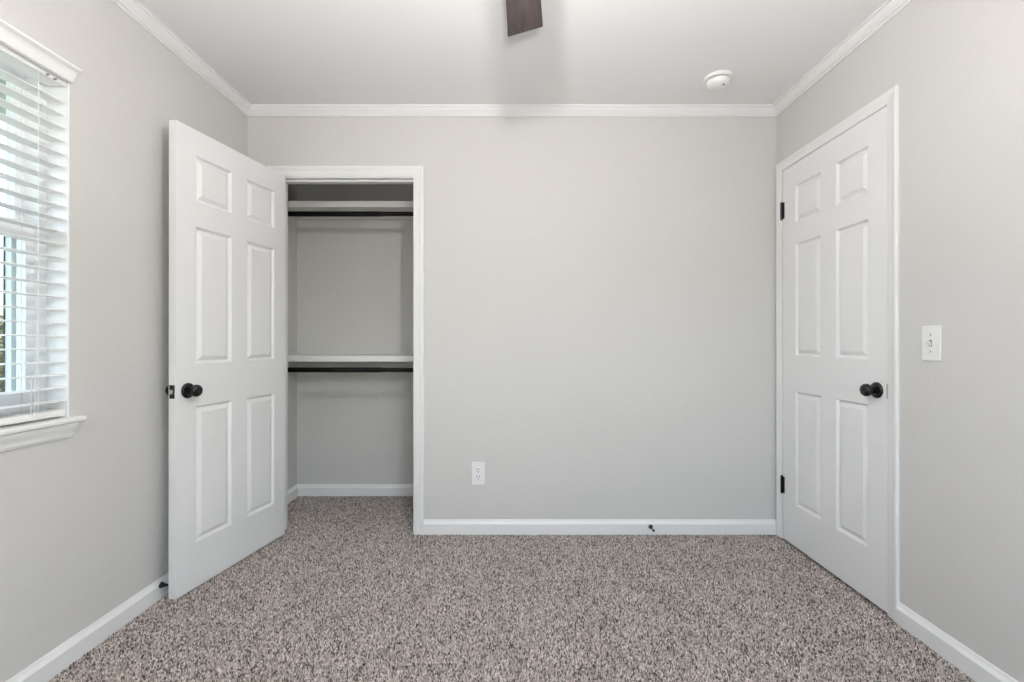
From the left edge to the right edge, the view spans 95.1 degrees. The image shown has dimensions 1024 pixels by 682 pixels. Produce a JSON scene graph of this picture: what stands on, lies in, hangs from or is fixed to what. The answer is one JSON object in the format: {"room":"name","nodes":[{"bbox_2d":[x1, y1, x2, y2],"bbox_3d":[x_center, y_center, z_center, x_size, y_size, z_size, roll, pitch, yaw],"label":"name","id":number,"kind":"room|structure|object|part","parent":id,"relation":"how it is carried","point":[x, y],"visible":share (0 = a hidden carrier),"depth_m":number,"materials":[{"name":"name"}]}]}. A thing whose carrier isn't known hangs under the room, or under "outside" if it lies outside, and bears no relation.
{"room":"empty bedroom","nodes":[
{"label":"empty bedroom","id":0,"kind":"room"},
{"bbox_2d":[0,0,296,681],"bbox_3d":[-1.618,-0.117,1.291,0.200,2.440,4.322,0,0,0],"label":"wall","id":1,"kind":"structure","parent":0,"point":[84,516],"depth_m":1.75,"materials":[{"name":"paint"}]},
{"bbox_2d":[0,60,86,451],"bbox_3d":[-1.579,-0.295,1.153,0.187,1.247,0.970,0,0,0],"label":"window","id":2,"kind":"structure","parent":1,"relation":"in","point":[24,434],"depth_m":1.57,"materials":[{"name":"plastic"}]},
{"bbox_3d":[-1.653,-0.619,1.153,0.030,0.533,0.840,0,0,0],"label":"sash","id":3,"kind":"part","parent":2,"relation":"part of","materials":[{"name":"plastic"}]},
{"bbox_3d":[-1.621,-0.078,1.153,0.030,0.612,0.840,0,0,0],"label":"sash","id":4,"kind":"part","parent":2,"relation":"part of","materials":[{"name":"plastic"}]},
{"bbox_3d":[-1.632,-0.329,1.153,0.081,1.179,0.906,0,0,0],"label":"frame","id":5,"kind":"part","parent":2,"relation":"part of","materials":[{"name":"plastic"}]},
{"bbox_2d":[0,18,81,425],"bbox_3d":[-1.526,-0.337,1.153,0.111,1.181,0.894,0,0,0],"label":"window blind","id":6,"kind":"object","parent":2,"relation":"attached to","point":[18,50],"visible":1,"depth_m":1.50,"materials":[{"name":"white plastic"}]},
{"bbox_3d":[-1.548,-0.310,1.504,0.056,1.103,0.002,0,0,0],"label":"ladder cord","id":7,"kind":"part","parent":6,"relation":"part of","materials":[{"name":"white fabric"}]},
{"bbox_3d":[-1.548,0.242,1.152,0.051,0.022,0.886,0,0,0],"label":"rail","id":8,"kind":"part","parent":6,"relation":"part of","materials":[{"name":"white plastic"}]},
{"bbox_3d":[-1.518,0.172,1.484,0.007,0.136,0.017,0,0,0],"label":"lift cord","id":9,"kind":"part","parent":6,"relation":"part of","materials":[{"name":"white fabric"}]},
{"bbox_2d":[6,572,168,681],"bbox_3d":[-1.510,1.062,0.966,0.015,0.083,3.435,0,0,0],"label":"baseboard","id":10,"kind":"structure","parent":1,"relation":"attached to","point":[57,660],"depth_m":1.67,"materials":[{"name":"white paint"}]},
{"bbox_2d":[159,582,168,587],"bbox_3d":[-1.481,1.044,2.004,0.044,0.026,0.026,0,0,0],"label":"door stop","id":11,"kind":"object","parent":1,"relation":"attached to","point":[162,584],"visible":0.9,"depth_m":2.00,"materials":[{"name":"black metal"}]},
{"bbox_2d":[110,0,250,116],"bbox_3d":[-1.494,-1.312,0.969,0.047,0.049,3.435,0,0,0],"label":"crown molding","id":12,"kind":"structure","parent":1,"relation":"attached to","point":[133,9],"depth_m":2.11,"materials":[{"name":"white paint"}]},
{"bbox_2d":[165,120,284,599],"bbox_3d":[-1.401,0.079,2.328,0.161,2.033,0.716,0,0,6],"label":"door","id":13,"kind":"structure","parent":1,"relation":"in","point":[225,390],"depth_m":2.22,"materials":[{"name":"white paint"}]},
{"bbox_3d":[-1.483,0.215,2.053,0.053,0.054,0.054,0,0,0],"label":"knob","id":14,"kind":"part","parent":13,"relation":"part of","materials":[{"name":"black metal"}]},
{"bbox_3d":[-1.440,0.216,1.985,0.025,0.057,0.004,0,0,11],"label":"latch plate","id":15,"kind":"part","parent":13,"relation":"part of","materials":[{"name":"black metal"}]},
{"bbox_3d":[-1.376,0.215,2.029,0.053,0.054,0.054,0,0,0],"label":"knob","id":16,"kind":"part","parent":13,"relation":"part of","materials":[{"name":"black metal"}]},
{"bbox_2d":[288,484,297,502],"bbox_3d":[-1.531,1.064,3.067,0.015,0.083,0.567,0,0,0],"label":"baseboard","id":17,"kind":"structure","parent":1,"relation":"attached to","point":[292,492],"depth_m":3.27,"materials":[{"name":"white paint"}]},
{"bbox_2d":[297,184,412,483],"bbox_3d":[-0.920,-0.114,3.402,1.238,2.440,0.100,0,0,0],"label":"wall","id":18,"kind":"structure","parent":0,"point":[355,276],"depth_m":3.35,"materials":[{"name":"paint"}]},
{"bbox_2d":[288,201,412,218],"bbox_3d":[-0.970,-0.890,3.196,1.136,0.040,0.311,0,0,0],"label":"closet shelf","id":19,"kind":"object","parent":18,"relation":"attached to","point":[384,206],"visible":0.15,"depth_m":3.05,"materials":[{"name":"paint"}]},
{"bbox_2d":[288,354,412,361],"bbox_3d":[-0.970,0.115,3.195,1.136,0.039,0.311,0,0,0],"label":"closet shelf","id":20,"kind":"object","parent":18,"relation":"attached to","point":[297,357],"visible":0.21,"depth_m":3.04,"materials":[{"name":"paint"}]},
{"bbox_2d":[297,484,412,495],"bbox_3d":[-0.970,1.065,3.343,1.138,0.083,0.015,0,0,0],"label":"baseboard","id":21,"kind":"structure","parent":18,"relation":"attached to","point":[303,489],"depth_m":3.33,"materials":[{"name":"white paint"}]},
{"bbox_2d":[247,117,775,518],"bbox_3d":[-0.001,-0.115,2.735,3.035,2.440,0.100,0,0,0],"label":"wall","id":22,"kind":"structure","parent":0,"point":[600,292],"depth_m":2.69,"materials":[{"name":"paint"}]},
{"bbox_2d":[267,166,423,534],"bbox_3d":[-0.950,0.052,2.726,0.893,2.106,0.116,0,0,0],"label":"door frame","id":23,"kind":"structure","parent":22,"relation":"attached to","point":[417,172],"depth_m":2.67,"materials":[{"name":"white paint"}]},
{"bbox_2d":[472,462,484,484],"bbox_3d":[-0.193,0.757,2.679,0.076,0.129,0.011,0,0,0],"label":"power outlet","id":24,"kind":"object","parent":22,"relation":"attached to","point":[478,468],"visible":1,"depth_m":2.68,"materials":[{"name":"white plastic"}]},
{"bbox_2d":[248,104,775,116],"bbox_3d":[-0.001,-1.310,2.663,3.035,0.049,0.047,0,0,0],"label":"crown molding","id":25,"kind":"structure","parent":22,"relation":"attached to","point":[256,110],"depth_m":2.66,"materials":[{"name":"white paint"}]},
{"bbox_2d":[424,519,775,534],"bbox_3d":[0.506,1.064,2.676,2.021,0.083,0.015,0,0,0],"label":"baseboard","id":26,"kind":"structure","parent":22,"relation":"attached to","point":[431,526],"depth_m":2.67,"materials":[{"name":"white paint"}]},
{"bbox_2d":[137,0,886,103],"bbox_3d":[-0.040,-1.387,1.293,3.355,0.100,4.322,0,0,0],"label":"ceiling","id":27,"kind":"structure","parent":0,"point":[268,51],"depth_m":2.12,"materials":[{"name":"white paint"}]},
{"bbox_2d":[506,0,542,36],"bbox_3d":[0.013,-1.125,1.061,1.118,0.423,1.089,0,0,0],"label":"ceiling fan","id":28,"kind":"object","parent":27,"relation":"hanging from","point":[522,15],"visible":1,"depth_m":1.52,"materials":[{"name":"brown wood"}]},
{"bbox_2d":[703,70,732,90],"bbox_3d":[1.044,-1.310,2.374,0.136,0.050,0.136,0,0,0],"label":"smoke detector","id":29,"kind":"object","parent":27,"relation":"attached to","point":[719,80],"visible":1,"depth_m":2.34,"materials":[{"name":"plastic"}]},
{"bbox_2d":[52,496,972,681],"bbox_3d":[-0.040,1.166,1.289,3.355,0.114,4.322,0,0,0],"label":"floor","id":30,"kind":"structure","parent":0,"point":[861,596],"depth_m":1.79,"materials":[{"name":"carpet"}]},
{"bbox_2d":[48,496,974,681],"bbox_3d":[-0.012,1.106,2.065,3.035,0.018,2.553,0,0,0],"label":"carpet","id":31,"kind":"structure","parent":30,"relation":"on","point":[349,508],"depth_m":1.88,"materials":[{"name":"grey carpet"}]},
{"bbox_2d":[776,0,1023,681],"bbox_3d":[1.577,-0.117,1.292,0.120,2.440,4.322,0,0,0],"label":"wall","id":32,"kind":"structure","parent":0,"point":[957,66],"depth_m":1.60,"materials":[{"name":"paint"}]},
{"bbox_2d":[780,107,887,612],"bbox_3d":[1.497,0.075,2.252,0.098,2.042,0.740,0,0,0],"label":"door","id":33,"kind":"structure","parent":32,"relation":"in","point":[833,209],"depth_m":2.18,"materials":[{"name":"white paint"}]},
{"bbox_3d":[1.473,0.203,1.938,0.051,0.054,0.054,0,0,0],"label":"knob","id":34,"kind":"part","parent":33,"relation":"part of","materials":[{"name":"black metal"}]},
{"bbox_2d":[776,85,898,621],"bbox_3d":[1.571,0.050,2.253,0.132,2.109,0.837,0,0,0],"label":"door frame","id":35,"kind":"structure","parent":32,"relation":"attached to","point":[890,98],"depth_m":1.87,"materials":[{"name":"white paint"}]},
{"bbox_2d":[773,0,912,116],"bbox_3d":[1.494,-1.312,0.970,0.047,0.049,3.435,0,0,0],"label":"crown molding","id":36,"kind":"structure","parent":32,"relation":"attached to","point":[889,9],"depth_m":2.11,"materials":[{"name":"white paint"}]},
{"bbox_2d":[922,325,941,360],"bbox_3d":[1.507,0.008,1.690,0.020,0.126,0.076,0,0,0],"label":"light switch","id":37,"kind":"object","parent":32,"relation":"attached to","point":[931,335],"visible":1,"depth_m":1.68,"materials":[{"name":"white plastic"}]},
{"bbox_2d":[896,602,1017,681],"bbox_3d":[1.510,1.061,0.541,0.015,0.083,2.584,0,0,0],"label":"baseboard","id":38,"kind":"structure","parent":32,"relation":"attached to","point":[963,658],"depth_m":1.61,"materials":[{"name":"white paint"}]},
{"label":"outside","id":39,"kind":"structure","parent":0,"visible":0},
{"bbox_3d":[-20.874,1.486,17.492,38.262,0.120,55.000,0,0,0],"label":"ground","id":40,"kind":"structure","parent":39,"visible":0},
{"bbox_2d":[0,317,2,391],"bbox_3d":[-13.421,0.385,12.182,3.182,2.118,3.208,0,0,0],"label":"shrub","id":41,"kind":"object","parent":40,"relation":"on","point":[1,323],"visible":0.03,"depth_m":11.65,"materials":[{"name":"green plant"}]},
{"bbox_3d":[-2.009,-1.235,2.251,0.582,0.080,7.500,0,0,0],"label":"roof eave","id":42,"kind":"object","parent":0,"visible":0},
{"bbox_2d":[0,79,5,114],"bbox_3d":[-2.311,-1.160,2.251,0.020,0.270,7.500,0,0,0],"label":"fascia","id":43,"kind":"object","parent":42,"relation":"attached to","point":[3,96],"depth_m":2.11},
{"bbox_3d":[-0.351,-0.114,3.069,0.100,2.440,0.567,0,0,0],"label":"wall","id":44,"kind":"structure","parent":0,"visible":0},
{"bbox_2d":[288,211,412,216],"bbox_3d":[-0.970,-0.814,3.001,1.138,0.056,0.056,0,0,0],"label":"closet rod","id":45,"kind":"object","parent":44,"relation":"attached to","point":[290,213],"visible":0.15,"depth_m":2.99,"materials":[{"name":"black metal"}]},
{"bbox_2d":[288,367,412,371],"bbox_3d":[-0.970,0.185,2.999,1.138,0.056,0.056,0,0,0],"label":"closet rod","id":46,"kind":"object","parent":44,"relation":"attached to","point":[290,369],"visible":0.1,"depth_m":2.99,"materials":[{"name":"black metal"}]}
]}

